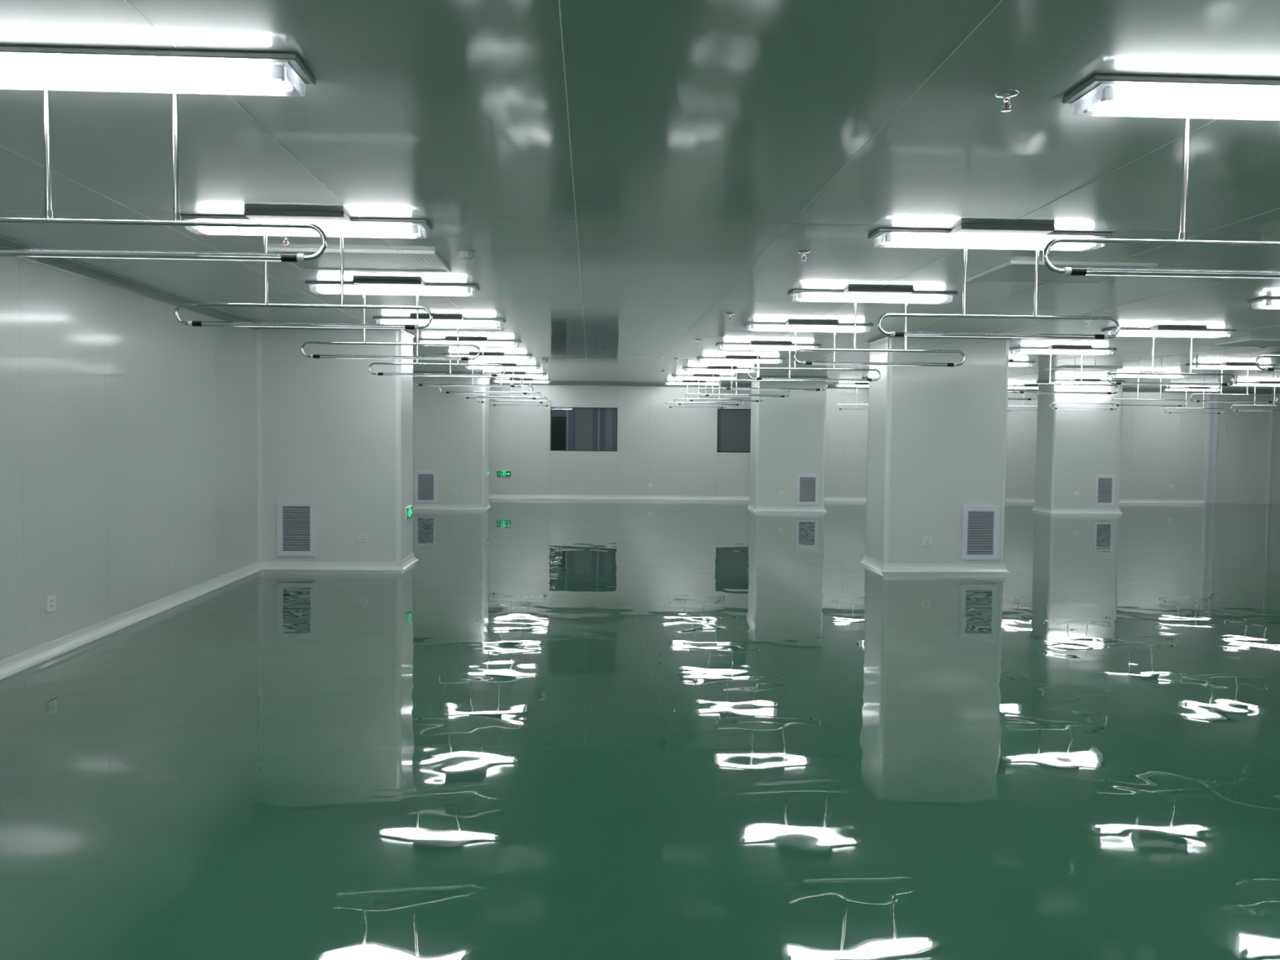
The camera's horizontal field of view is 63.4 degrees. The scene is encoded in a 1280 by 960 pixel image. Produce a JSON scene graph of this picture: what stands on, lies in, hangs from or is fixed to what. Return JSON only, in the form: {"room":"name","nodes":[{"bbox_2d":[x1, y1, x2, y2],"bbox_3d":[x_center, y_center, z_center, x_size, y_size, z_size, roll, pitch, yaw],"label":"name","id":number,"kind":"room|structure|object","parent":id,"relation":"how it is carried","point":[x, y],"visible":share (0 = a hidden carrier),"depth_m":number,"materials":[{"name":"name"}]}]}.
{"room":"clean room","nodes":[
{"label":"clean room","id":0,"kind":"room"},
{"bbox_2d":[0,256,258,661],"bbox_3d":[-4.359,-0.285,10.109,0.120,2.800,29.600,0,3,-3],"label":"wall","id":1,"kind":"structure","parent":0,"point":[129,430],"depth_m":8.22,"materials":[{"name":"paint"}]},
{"bbox_2d":[45,594,56,613],"bbox_3d":[-4.174,0.878,7.343,0.012,0.115,0.115,0,3,-3],"label":"wall socket","id":2,"kind":"object","parent":1,"relation":"attached to","point":[51,602],"visible":1,"depth_m":7.33,"materials":[{"name":"white plastic"}]},
{"bbox_2d":[0,240,258,330],"bbox_3d":[-4.256,-1.653,10.050,0.060,0.060,29.600,0,3,-3],"label":"trim","id":3,"kind":"structure","parent":1,"relation":"attached to","point":[51,262],"depth_m":8.30,"materials":[{"name":"white metal"}]},
{"bbox_2d":[0,561,262,679],"bbox_3d":[-4.286,1.065,10.174,0.055,0.097,29.600,0,3,-3],"label":"baseboard","id":4,"kind":"structure","parent":1,"relation":"attached to","point":[13,664],"depth_m":8.25,"materials":[{"name":"metal"}]},
{"bbox_2d":[0,498,1279,959],"bbox_3d":[6.589,1.249,10.682,22.230,0.100,30.000,0,3,-3],"label":"floor","id":5,"kind":"structure","parent":0,"point":[567,729],"depth_m":5.27,"materials":[{"name":"green paint"}]},
{"bbox_2d":[257,327,418,570],"bbox_3d":[-3.568,-0.382,12.385,1.670,2.800,0.990,0,3,-3],"label":"pillar","id":6,"kind":"structure","parent":5,"relation":"on","point":[337,434],"depth_m":11.95,"materials":[{"name":"paint"}]},
{"bbox_2d":[276,500,315,556],"bbox_3d":[-3.965,0.559,11.958,0.437,0.648,0.022,0,3,-3],"label":"return air grille","id":7,"kind":"object","parent":6,"relation":"attached to","point":[295,519],"visible":1,"depth_m":11.96,"materials":[{"name":"grey metal"}]},
{"bbox_2d":[358,533,367,542],"bbox_3d":[-3.208,0.669,12.003,0.100,0.100,0.012,0,3,-3],"label":"wall socket","id":8,"kind":"object","parent":6,"relation":"attached to","point":[362,537],"visible":1,"depth_m":12.00,"materials":[{"name":"white plastic"}]},
{"bbox_2d":[404,505,412,519],"bbox_3d":[-2.784,0.393,12.477,0.027,0.149,0.364,0,3,-3],"label":"exit sign","id":9,"kind":"object","parent":6,"relation":"attached to","point":[408,510],"visible":1,"depth_m":12.39,"materials":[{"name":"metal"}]},
{"bbox_2d":[413,372,491,509],"bbox_3d":[-3.998,-0.815,21.765,1.670,2.800,0.990,0,3,-3],"label":"pillar","id":10,"kind":"structure","parent":5,"relation":"on","point":[451,431],"depth_m":21.33,"materials":[{"name":"paint"}]},
{"bbox_2d":[414,471,436,502],"bbox_3d":[-4.412,0.144,21.338,0.440,0.655,0.022,0,3,-3],"label":"return air grille","id":11,"kind":"object","parent":10,"relation":"attached to","point":[425,482],"visible":1,"depth_m":21.33,"materials":[{"name":"grey metal"}]},
{"bbox_2d":[746,377,826,511],"bbox_3d":[3.139,-0.758,22.095,1.570,2.800,0.990,0,3,-3],"label":"pillar","id":12,"kind":"structure","parent":5,"relation":"on","point":[788,433],"depth_m":21.66,"materials":[{"name":"paint"}]},
{"bbox_2d":[795,474,818,504],"bbox_3d":[3.510,0.199,21.704,0.460,0.640,0.022,0,3,-3],"label":"return air grille","id":13,"kind":"object","parent":12,"relation":"attached to","point":[807,485],"visible":1,"depth_m":21.70,"materials":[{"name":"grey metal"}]},
{"bbox_2d":[859,334,1011,573],"bbox_3d":[3.619,-0.325,12.718,1.570,2.800,0.990,0,3,-3],"label":"pillar","id":14,"kind":"structure","parent":5,"relation":"on","point":[937,435],"depth_m":12.28,"materials":[{"name":"paint"}]},
{"bbox_2d":[923,537,931,545],"bbox_3d":[3.414,0.727,12.309,0.100,0.100,0.012,0,3,-3],"label":"wall socket","id":15,"kind":"object","parent":14,"relation":"attached to","point":[926,540],"visible":1,"depth_m":12.30,"materials":[{"name":"white plastic"}]},
{"bbox_2d":[960,506,999,559],"bbox_3d":[4.050,0.631,12.329,0.440,0.645,0.022,0,3,-3],"label":"return air grille","id":16,"kind":"object","parent":14,"relation":"attached to","point":[980,524],"visible":1,"depth_m":12.33,"materials":[{"name":"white metal"}]},
{"bbox_2d":[1030,381,1126,513],"bbox_3d":[9.462,-0.709,22.388,1.590,2.800,0.990,0,3,-3],"label":"pillar","id":17,"kind":"structure","parent":5,"relation":"on","point":[1074,446],"depth_m":21.96,"materials":[{"name":"paint"}]},
{"bbox_2d":[1093,475,1115,505],"bbox_3d":[9.868,0.222,21.997,0.430,0.645,0.022,0,3,-3],"label":"return air grille","id":18,"kind":"object","parent":17,"relation":"attached to","point":[1104,485],"visible":1,"depth_m":21.99,"materials":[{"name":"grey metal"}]},
{"bbox_2d":[0,0,1279,391],"bbox_3d":[6.618,-1.647,10.549,22.230,0.102,30.000,0,3,-3],"label":"ceiling","id":19,"kind":"structure","parent":0,"point":[622,179],"depth_m":4.57,"materials":[{"name":"paint"}]},
{"bbox_2d":[0,45,315,96],"bbox_3d":[-1.766,-1.315,3.341,1.360,0.072,0.240,0,3,-3],"label":"lamp","id":20,"kind":"object","parent":19,"relation":"attached to","point":[19,64],"visible":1,"depth_m":3.29,"materials":[{"name":"plastic"}]},
{"bbox_2d":[0,84,327,262],"bbox_3d":[-1.802,-1.059,3.536,1.449,0.603,0.030,0,3,-3],"label":"tube rack","id":21,"kind":"object","parent":20,"relation":"hanging from","point":[48,214],"visible":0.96,"depth_m":3.54,"materials":[{"name":"silver metal"}]},
{"bbox_2d":[44,209,53,217],"bbox_3d":[-2.017,-0.908,3.533,0.027,0.023,0.027,0,3,-3],"label":"socket","id":22,"kind":"object","parent":21,"relation":"attached to","point":[47,213],"depth_m":3.52,"materials":[{"name":"silver metal"}]},
{"bbox_2d":[172,212,180,220],"bbox_3d":[-1.590,-0.905,3.553,0.027,0.023,0.027,0,3,-3],"label":"socket","id":23,"kind":"object","parent":21,"relation":"attached to","point":[175,215],"depth_m":3.54,"materials":[{"name":"silver metal"}]},
{"bbox_2d":[279,235,293,246],"bbox_3d":[-2.168,-1.463,6.347,0.080,0.060,0.080,0,3,-3],"label":"sprinkler head","id":24,"kind":"object","parent":19,"relation":"attached to","point":[286,237],"visible":0.96,"depth_m":6.34},
{"bbox_2d":[180,209,432,239],"bbox_3d":[-1.879,-1.428,5.798,1.360,0.072,0.405,0,3,-3],"label":"lamp","id":25,"kind":"object","parent":19,"relation":"attached to","point":[333,223],"visible":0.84,"depth_m":5.80,"materials":[{"name":"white plastic"}]},
{"bbox_2d":[174,232,432,329],"bbox_3d":[-1.910,-1.131,5.893,1.449,0.530,0.030,0,3,-3],"label":"tube rack","id":26,"kind":"object","parent":25,"relation":"hanging from","point":[190,323],"visible":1,"depth_m":5.89,"materials":[{"name":"silver metal"}]},
{"bbox_2d":[267,247,451,272],"bbox_3d":[-1.905,-1.514,7.148,1.090,0.026,0.780,0,3,-3],"label":"ceiling light","id":27,"kind":"object","parent":19,"relation":"in","point":[354,260],"visible":0.84,"depth_m":7.08,"materials":[{"name":"metal"}]},
{"bbox_2d":[305,279,479,296],"bbox_3d":[-1.995,-1.546,8.338,1.360,0.072,0.405,0,3,-3],"label":"lamp","id":28,"kind":"object","parent":19,"relation":"attached to","point":[357,286],"visible":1,"depth_m":8.34,"materials":[{"name":"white plastic"}]},
{"bbox_2d":[301,293,479,359],"bbox_3d":[-2.027,-1.248,8.432,1.449,0.530,0.030,0,3,-3],"label":"tube rack","id":29,"kind":"object","parent":28,"relation":"hanging from","point":[311,356],"visible":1,"depth_m":8.43,"materials":[{"name":"silver metal"}]},
{"bbox_2d":[372,315,505,327],"bbox_3d":[-2.112,-1.663,10.877,1.360,0.072,0.405,0,3,-3],"label":"lamp","id":30,"kind":"object","parent":19,"relation":"attached to","point":[437,321],"visible":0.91,"depth_m":10.88,"materials":[{"name":"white plastic"}]},
{"bbox_2d":[368,325,506,377],"bbox_3d":[-2.143,-1.365,10.972,1.449,0.530,0.030,0,3,-3],"label":"tube rack","id":31,"kind":"object","parent":30,"relation":"hanging from","point":[457,363],"visible":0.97,"depth_m":10.97,"materials":[{"name":"silver metal"}]},
{"bbox_2d":[418,326,502,331],"bbox_3d":[-2.107,-1.731,11.859,1.060,0.026,0.160,0,3,-3],"label":"lamp","id":32,"kind":"object","parent":19,"relation":"in","point":[437,328],"visible":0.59,"depth_m":11.80,"materials":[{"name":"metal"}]},
{"bbox_2d":[457,250,475,260],"bbox_3d":[-1.148,-1.481,6.854,0.112,0.050,0.112,0,3,-3],"label":"smoke detector","id":33,"kind":"object","parent":19,"relation":"attached to","point":[464,255],"visible":1,"depth_m":6.82,"materials":[{"name":"plastic"}]},
{"bbox_2d":[414,337,521,346],"bbox_3d":[-2.228,-1.780,13.417,1.360,0.072,0.405,0,3,-3],"label":"lamp","id":34,"kind":"object","parent":19,"relation":"attached to","point":[479,342],"visible":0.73,"depth_m":13.41,"materials":[{"name":"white plastic"}]},
{"bbox_2d":[413,346,522,386],"bbox_3d":[-2.260,-1.483,13.512,1.449,0.530,0.030,0,3,-3],"label":"tube rack","id":35,"kind":"object","parent":34,"relation":"hanging from","point":[416,384],"visible":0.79,"depth_m":13.51,"materials":[{"name":"silver metal"}]},
{"bbox_2d":[443,353,533,360],"bbox_3d":[-2.345,-1.897,15.956,1.360,0.072,0.405,0,3,-3],"label":"lamp","id":36,"kind":"object","parent":19,"relation":"attached to","point":[486,356],"visible":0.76,"depth_m":15.97,"materials":[{"name":"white plastic"}]},
{"bbox_2d":[439,359,533,394],"bbox_3d":[-2.377,-1.600,16.051,1.449,0.530,0.030,0,3,-3],"label":"tube rack","id":37,"kind":"object","parent":36,"relation":"hanging from","point":[446,392],"visible":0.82,"depth_m":16.05,"materials":[{"name":"silver metal"}]},
{"bbox_2d":[464,364,541,369],"bbox_3d":[-2.461,-2.015,18.496,1.360,0.072,0.405,0,3,-3],"label":"lamp","id":38,"kind":"object","parent":19,"relation":"attached to","point":[508,366],"visible":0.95,"depth_m":18.52,"materials":[{"name":"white plastic"}]},
{"bbox_2d":[460,368,541,399],"bbox_3d":[-2.493,-1.717,18.591,1.449,0.530,0.030,0,3,-3],"label":"tube rack","id":39,"kind":"object","parent":38,"relation":"hanging from","point":[488,369],"visible":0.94,"depth_m":18.59,"materials":[{"name":"silver metal"}]},
{"bbox_2d":[479,372,546,377],"bbox_3d":[-2.578,-2.132,21.036,1.360,0.072,0.405,0,3,-3],"label":"lamp","id":40,"kind":"object","parent":19,"relation":"attached to","point":[507,374],"visible":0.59,"depth_m":21.04,"materials":[{"name":"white plastic"}]},
{"bbox_2d":[475,377,547,403],"bbox_3d":[-2.610,-1.835,21.131,1.449,0.530,0.030,0,3,-3],"label":"tube rack","id":41,"kind":"object","parent":40,"relation":"hanging from","point":[501,396],"visible":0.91,"depth_m":21.13,"materials":[{"name":"silver metal"}]},
{"bbox_2d":[491,378,551,383],"bbox_3d":[-2.694,-2.249,23.575,1.360,0.072,0.405,0,3,-3],"label":"lamp","id":42,"kind":"object","parent":19,"relation":"attached to","point":[495,380],"visible":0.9,"depth_m":23.58,"materials":[{"name":"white plastic"}]},
{"bbox_2d":[488,382,552,406],"bbox_3d":[-2.726,-1.952,23.670,1.449,0.530,0.030,0,3,-3],"label":"tube rack","id":43,"kind":"object","parent":42,"relation":"hanging from","point":[511,383],"visible":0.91,"depth_m":23.67,"materials":[{"name":"silver metal"}]},
{"bbox_2d":[663,381,723,385],"bbox_3d":[1.226,-2.218,23.757,1.360,0.072,0.405,0,3,-3],"label":"lamp","id":44,"kind":"object","parent":19,"relation":"attached to","point":[673,383],"visible":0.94,"depth_m":23.75,"materials":[{"name":"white plastic"}]},
{"bbox_2d":[665,385,727,408],"bbox_3d":[1.300,-1.920,23.856,1.449,0.530,0.030,0,3,-3],"label":"tube rack","id":45,"kind":"object","parent":44,"relation":"hanging from","point":[686,385],"visible":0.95,"depth_m":23.85,"materials":[{"name":"silver metal"}]},
{"bbox_2d":[671,374,738,379],"bbox_3d":[1.343,-2.101,21.217,1.360,0.072,0.405,0,3,-3],"label":"lamp","id":46,"kind":"object","parent":19,"relation":"attached to","point":[694,376],"visible":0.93,"depth_m":21.21,"materials":[{"name":"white plastic"}]},
{"bbox_2d":[673,379,743,405],"bbox_3d":[1.416,-1.803,21.317,1.449,0.530,0.030,0,3,-3],"label":"tube rack","id":47,"kind":"object","parent":46,"relation":"hanging from","point":[698,380],"visible":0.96,"depth_m":21.32,"materials":[{"name":"silver metal"}]},
{"bbox_2d":[682,367,756,373],"bbox_3d":[1.459,-1.984,18.677,1.360,0.072,0.405,0,3,-3],"label":"lamp","id":48,"kind":"object","parent":19,"relation":"attached to","point":[735,370],"visible":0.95,"depth_m":18.68,"materials":[{"name":"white plastic"}]},
{"bbox_2d":[684,372,764,401],"bbox_3d":[1.532,-1.685,18.777,1.449,0.530,0.030,0,3,-3],"label":"tube rack","id":49,"kind":"object","parent":48,"relation":"hanging from","point":[690,400],"visible":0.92,"depth_m":18.78,"materials":[{"name":"silver metal"}]},
{"bbox_2d":[696,356,785,364],"bbox_3d":[1.576,-1.867,16.138,1.360,0.072,0.405,0,3,-3],"label":"lamp","id":50,"kind":"object","parent":19,"relation":"attached to","point":[726,359],"visible":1,"depth_m":16.14,"materials":[{"name":"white plastic"}]},
{"bbox_2d":[698,362,791,397],"bbox_3d":[1.649,-1.568,16.238,1.449,0.530,0.030,0,3,-3],"label":"tube rack","id":51,"kind":"object","parent":50,"relation":"hanging from","point":[704,395],"visible":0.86,"depth_m":16.23,"materials":[{"name":"silver metal"}]},
{"bbox_2d":[715,342,821,351],"bbox_3d":[1.692,-1.749,13.598,1.360,0.072,0.405,0,3,-3],"label":"lamp","id":52,"kind":"object","parent":19,"relation":"attached to","point":[753,345],"visible":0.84,"depth_m":13.60,"materials":[{"name":"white plastic"}]},
{"bbox_2d":[719,350,827,391],"bbox_3d":[1.766,-1.451,13.698,1.449,0.530,0.030,0,3,-3],"label":"tube rack","id":53,"kind":"object","parent":52,"relation":"hanging from","point":[727,388],"visible":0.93,"depth_m":13.69,"materials":[{"name":"silver metal"}]},
{"bbox_2d":[797,249,810,261],"bbox_3d":[1.058,-1.446,6.686,0.080,0.060,0.080,0,3,-3],"label":"sprinkler head","id":54,"kind":"object","parent":19,"relation":"attached to","point":[803,251],"visible":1,"depth_m":6.68},
{"bbox_2d":[743,321,873,333],"bbox_3d":[1.809,-1.632,11.059,1.360,0.072,0.405,0,3,-3],"label":"lamp","id":55,"kind":"object","parent":19,"relation":"attached to","point":[821,326],"visible":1,"depth_m":11.06,"materials":[{"name":"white plastic"}]},
{"bbox_2d":[747,331,880,381],"bbox_3d":[1.882,-1.334,11.158,1.449,0.530,0.030,0,3,-3],"label":"tube rack","id":56,"kind":"object","parent":55,"relation":"hanging from","point":[833,368],"visible":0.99,"depth_m":11.15,"materials":[{"name":"silver metal"}]},
{"bbox_2d":[833,382,868,386],"bbox_3d":[5.187,-2.187,23.940,1.360,0.072,0.405,0,3,-3],"label":"lamp","id":57,"kind":"object","parent":19,"relation":"attached to","point":[856,384],"visible":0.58,"depth_m":23.94,"materials":[{"name":"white plastic"}]},
{"bbox_2d":[835,386,868,409],"bbox_3d":[5.240,-1.889,24.039,1.449,0.530,0.030,0,3,-3],"label":"tube rack","id":58,"kind":"object","parent":57,"relation":"hanging from","point":[856,387],"visible":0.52,"depth_m":24.02,"materials":[{"name":"silver metal"}]},
{"bbox_2d":[787,287,957,303],"bbox_3d":[1.925,-1.515,8.519,1.360,0.072,0.405,0,3,-3],"label":"lamp","id":59,"kind":"object","parent":19,"relation":"attached to","point":[850,294],"visible":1,"depth_m":8.53,"materials":[{"name":"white plastic"}]},
{"bbox_2d":[793,301,965,366],"bbox_3d":[1.999,-1.216,8.619,1.449,0.530,0.030,0,3,-3],"label":"tube rack","id":60,"kind":"object","parent":59,"relation":"hanging from","point":[803,362],"visible":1,"depth_m":8.62,"materials":[{"name":"silver metal"}]},
{"bbox_2d":[867,223,1112,251],"bbox_3d":[2.042,-1.397,5.979,1.360,0.072,0.405,0,3,-3],"label":"lamp","id":61,"kind":"object","parent":19,"relation":"attached to","point":[964,234],"visible":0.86,"depth_m":5.98,"materials":[{"name":"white plastic"}]},
{"bbox_2d":[877,245,1119,339],"bbox_3d":[2.115,-1.099,6.079,1.449,0.530,0.030,0,3,-3],"label":"tube rack","id":62,"kind":"object","parent":61,"relation":"hanging from","point":[1095,336],"visible":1,"depth_m":6.08,"materials":[{"name":"silver metal"}]},
{"bbox_2d":[994,88,1018,111],"bbox_3d":[1.261,-1.301,3.565,0.080,0.060,0.080,0,3,-3],"label":"sprinkler head","id":63,"kind":"object","parent":19,"relation":"attached to","point":[1006,95],"visible":1,"depth_m":3.56},
{"bbox_2d":[1008,360,1035,367],"bbox_3d":[5.537,-1.835,16.321,1.360,0.072,0.405,0,3,-3],"label":"lamp","id":64,"kind":"object","parent":19,"relation":"attached to","point":[1011,363],"visible":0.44,"depth_m":16.35,"materials":[{"name":"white plastic"}]},
{"bbox_2d":[1008,391,1037,399],"bbox_3d":[5.590,-1.537,16.420,1.449,0.530,0.030,0,3,-3],"label":"tube rack","id":65,"kind":"object","parent":64,"relation":"hanging from","point":[1008,391],"visible":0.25,"depth_m":16.44,"materials":[{"name":"silver metal"}]},
{"bbox_2d":[1008,385,1038,389],"bbox_3d":[9.123,-2.156,24.122,1.360,0.072,0.405,0,3,-3],"label":"lamp","id":66,"kind":"object","parent":19,"relation":"attached to","point":[1010,387],"visible":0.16,"depth_m":24.11,"materials":[{"name":"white plastic"}]},
{"bbox_2d":[1007,389,1037,412],"bbox_3d":[9.176,-1.858,24.221,1.449,0.530,0.030,0,3,-3],"label":"tube rack","id":67,"kind":"object","parent":66,"relation":"hanging from","point":[1024,389],"visible":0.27,"depth_m":24.21,"materials":[{"name":"silver metal"}]},
{"bbox_2d":[966,260,1157,284],"bbox_3d":[2.969,-1.476,7.383,1.010,0.026,0.840,0,3,-3],"label":"ceiling vent","id":68,"kind":"object","parent":19,"relation":"in","point":[1011,271],"visible":0.88,"depth_m":7.36,"materials":[{"name":"metal"}]},
{"bbox_2d":[1008,346,1116,355],"bbox_3d":[5.653,-1.718,13.781,1.360,0.072,0.405,0,3,-3],"label":"lamp","id":69,"kind":"object","parent":19,"relation":"attached to","point":[1017,350],"visible":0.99,"depth_m":13.79,"materials":[{"name":"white plastic"}]},
{"bbox_2d":[1012,353,1118,394],"bbox_3d":[5.706,-1.420,13.880,1.449,0.530,0.030,0,3,-3],"label":"tube rack","id":70,"kind":"object","parent":69,"relation":"hanging from","point":[1050,381],"visible":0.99,"depth_m":13.88,"materials":[{"name":"silver metal"}]},
{"bbox_2d":[1047,379,1116,384],"bbox_3d":[9.239,-2.039,21.582,1.360,0.072,0.405,0,3,-3],"label":"lamp","id":71,"kind":"object","parent":19,"relation":"attached to","point":[1053,381],"visible":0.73,"depth_m":21.58,"materials":[{"name":"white plastic"}]},
{"bbox_2d":[1049,385,1117,409],"bbox_3d":[9.292,-1.741,21.681,1.449,0.530,0.030,0,3,-3],"label":"tube rack","id":72,"kind":"object","parent":71,"relation":"hanging from","point":[1074,385],"visible":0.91,"depth_m":21.68,"materials":[{"name":"silver metal"}]},
{"bbox_2d":[1044,366,1123,371],"bbox_3d":[7.602,-1.905,17.773,1.000,0.026,0.750,0,3,-3],"label":"lamp","id":73,"kind":"object","parent":19,"relation":"in","point":[1062,368],"visible":1,"depth_m":17.61,"materials":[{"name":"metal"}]},
{"bbox_2d":[1109,373,1184,377],"bbox_3d":[9.356,-1.921,19.043,1.360,0.072,0.405,0,3,-3],"label":"lamp","id":74,"kind":"object","parent":19,"relation":"attached to","point":[1119,375],"visible":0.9,"depth_m":19.07,"materials":[{"name":"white plastic"}]},
{"bbox_2d":[1111,377,1186,406],"bbox_3d":[9.409,-1.623,19.141,1.449,0.530,0.030,0,3,-3],"label":"tube rack","id":75,"kind":"object","parent":74,"relation":"hanging from","point":[1116,405],"visible":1,"depth_m":19.14,"materials":[{"name":"silver metal"}]},
{"bbox_2d":[1101,326,1235,337],"bbox_3d":[5.770,-1.601,11.242,1.360,0.072,0.405,0,3,-3],"label":"lamp","id":76,"kind":"object","parent":19,"relation":"attached to","point":[1159,331],"visible":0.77,"depth_m":11.25,"materials":[{"name":"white plastic"}]},
{"bbox_2d":[1106,336,1235,386],"bbox_3d":[5.823,-1.303,11.341,1.449,0.530,0.030,0,3,-3],"label":"tube rack","id":77,"kind":"object","parent":76,"relation":"hanging from","point":[1191,346],"visible":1,"depth_m":11.34,"materials":[{"name":"silver metal"}]},
{"bbox_2d":[1062,74,1279,120],"bbox_3d":[2.155,-1.284,3.522,1.360,0.072,0.240,0,3,-3],"label":"lamp","id":78,"kind":"object","parent":19,"relation":"attached to","point":[1101,92],"visible":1,"depth_m":3.44,"materials":[{"name":"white plastic"}]},
{"bbox_2d":[1042,113,1279,278],"bbox_3d":[2.164,-1.027,3.720,1.449,0.603,0.030,0,3,-3],"label":"tube rack","id":79,"kind":"object","parent":78,"relation":"hanging from","point":[1073,271],"visible":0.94,"depth_m":3.71,"materials":[{"name":"silver metal"}]},
{"bbox_2d":[1178,231,1186,239],"bbox_3d":[1.948,-0.877,3.717,0.027,0.023,0.027,0,3,-3],"label":"socket","id":80,"kind":"object","parent":79,"relation":"attached to","point":[1183,235],"depth_m":3.71,"materials":[{"name":"silver metal"}]},
{"bbox_2d":[1161,386,1223,391],"bbox_3d":[13.008,-2.125,24.302,1.360,0.072,0.405,0,3,-3],"label":"lamp","id":81,"kind":"object","parent":19,"relation":"attached to","point":[1189,388],"visible":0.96,"depth_m":24.30,"materials":[{"name":"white plastic"}]},
{"bbox_2d":[1164,391,1224,413],"bbox_3d":[13.062,-1.827,24.400,1.449,0.530,0.030,0,3,-3],"label":"tube rack","id":82,"kind":"object","parent":81,"relation":"hanging from","point":[1186,391],"visible":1,"depth_m":24.40,"materials":[{"name":"silver metal"}]},
{"bbox_2d":[1186,363,1277,369],"bbox_3d":[9.472,-1.804,16.503,1.360,0.072,0.405,0,3,-3],"label":"lamp","id":83,"kind":"object","parent":19,"relation":"attached to","point":[1225,366],"visible":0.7,"depth_m":16.50,"materials":[{"name":"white plastic"}]},
{"bbox_2d":[1190,368,1278,403],"bbox_3d":[9.525,-1.506,16.602,1.449,0.530,0.030,0,3,-3],"label":"tube rack","id":84,"kind":"object","parent":83,"relation":"hanging from","point":[1194,401],"visible":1,"depth_m":16.60,"materials":[{"name":"silver metal"}]},
{"bbox_2d":[1211,337,1279,346],"bbox_3d":[7.690,-1.667,12.592,1.060,0.026,0.780,0,3,-3],"label":"ceiling vent","id":85,"kind":"object","parent":19,"relation":"in","point":[1254,342],"visible":1,"depth_m":12.58,"materials":[{"name":"metal"}]},
{"bbox_2d":[1228,382,1279,386],"bbox_3d":[13.125,-2.008,21.762,1.360,0.072,0.405,0,3,-3],"label":"lamp","id":86,"kind":"object","parent":19,"relation":"attached to","point":[1251,384],"visible":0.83,"depth_m":21.75,"materials":[{"name":"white plastic"}]},
{"bbox_2d":[1231,386,1279,411],"bbox_3d":[13.178,-1.710,21.861,1.449,0.530,0.030,0,3,-3],"label":"tube rack","id":87,"kind":"object","parent":86,"relation":"hanging from","point":[1273,405],"visible":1,"depth_m":21.85,"materials":[{"name":"silver metal"}]},
{"bbox_2d":[1247,297,1279,309],"bbox_3d":[5.886,-1.484,8.702,1.360,0.072,0.405,0,3,-3],"label":"lamp","id":88,"kind":"object","parent":19,"relation":"attached to","point":[1270,302],"visible":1,"depth_m":8.71,"materials":[{"name":"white plastic"}]},
{"bbox_2d":[1255,355,1279,370],"bbox_3d":[5.939,-1.185,8.801,1.449,0.530,0.030,0,3,-3],"label":"tube rack","id":89,"kind":"object","parent":88,"relation":"hanging from","point":[1258,366],"visible":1,"depth_m":8.77,"materials":[{"name":"silver metal"}]},
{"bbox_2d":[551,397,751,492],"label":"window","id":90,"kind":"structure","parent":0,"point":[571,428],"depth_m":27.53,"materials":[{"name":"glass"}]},
{"bbox_2d":[488,384,1279,503],"bbox_3d":[5.925,-0.882,25.410,21.830,2.800,0.052,0,3,-3],"label":"wall","id":91,"kind":"structure","parent":0,"point":[673,450],"depth_m":25.27,"materials":[{"name":"paint"}]},
{"bbox_2d":[496,471,511,476],"bbox_3d":[-3.281,-0.150,24.982,0.364,0.149,0.027,0,3,-3],"label":"exit sign","id":92,"kind":"object","parent":91,"relation":"attached to","point":[499,473],"visible":1,"depth_m":24.97,"materials":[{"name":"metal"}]},
{"bbox_2d":[550,407,617,451],"bbox_3d":[-1.357,-1.227,25.057,1.615,1.055,0.054,0,3,-3],"label":"window","id":93,"kind":"structure","parent":91,"relation":"in","point":[550,407],"depth_m":25.03,"materials":[{"name":"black glass"}]},
{"bbox_2d":[716,408,751,452],"bbox_3d":[2.681,-1.197,25.244,1.610,1.060,0.054,0,3,-3],"label":"window","id":94,"kind":"structure","parent":91,"relation":"in","point":[717,409],"depth_m":25.19,"materials":[{"name":"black glass"}]},
{"bbox_2d":[488,494,1204,503],"bbox_3d":[4.535,0.459,25.355,19.070,0.097,0.055,0,3,-3],"label":"baseboard","id":95,"kind":"structure","parent":91,"relation":"attached to","point":[491,496],"depth_m":25.22,"materials":[{"name":"metal"}]},
{"bbox_2d":[489,382,1279,394],"bbox_3d":[5.941,-2.248,25.292,21.830,0.060,0.060,0,3,-3],"label":"trim","id":96,"kind":"structure","parent":91,"relation":"attached to","point":[491,383],"depth_m":25.12,"materials":[{"name":"white metal"}]},
{"bbox_2d":[1204,391,1211,503],"bbox_3d":[14.095,-0.815,25.737,0.055,2.800,0.050,0,3,-3],"label":"trim","id":97,"kind":"structure","parent":91,"relation":"attached to","point":[1208,415],"depth_m":25.72,"materials":[{"name":"grey metal"}]},
{"bbox_2d":[1206,391,1215,503],"bbox_3d":[14.192,-0.815,25.757,0.138,2.800,0.020,0,3,-3],"label":"trim","id":98,"kind":"structure","parent":91,"relation":"attached to","point":[1212,397],"depth_m":25.75,"materials":[{"name":"grey metal"}]},
{"bbox_2d":[1212,391,1218,503],"bbox_3d":[14.290,-0.814,25.746,0.055,2.800,0.050,0,3,-3],"label":"trim","id":99,"kind":"structure","parent":91,"relation":"attached to","point":[1216,393],"depth_m":25.73,"materials":[{"name":"grey metal"}]},
{"bbox_2d":[1266,391,1273,503],"bbox_3d":[15.711,-0.803,25.822,0.040,2.800,0.030,0,3,-3],"label":"trim","id":100,"kind":"structure","parent":91,"relation":"attached to","point":[1272,397],"depth_m":25.81,"materials":[{"name":"grey metal"}]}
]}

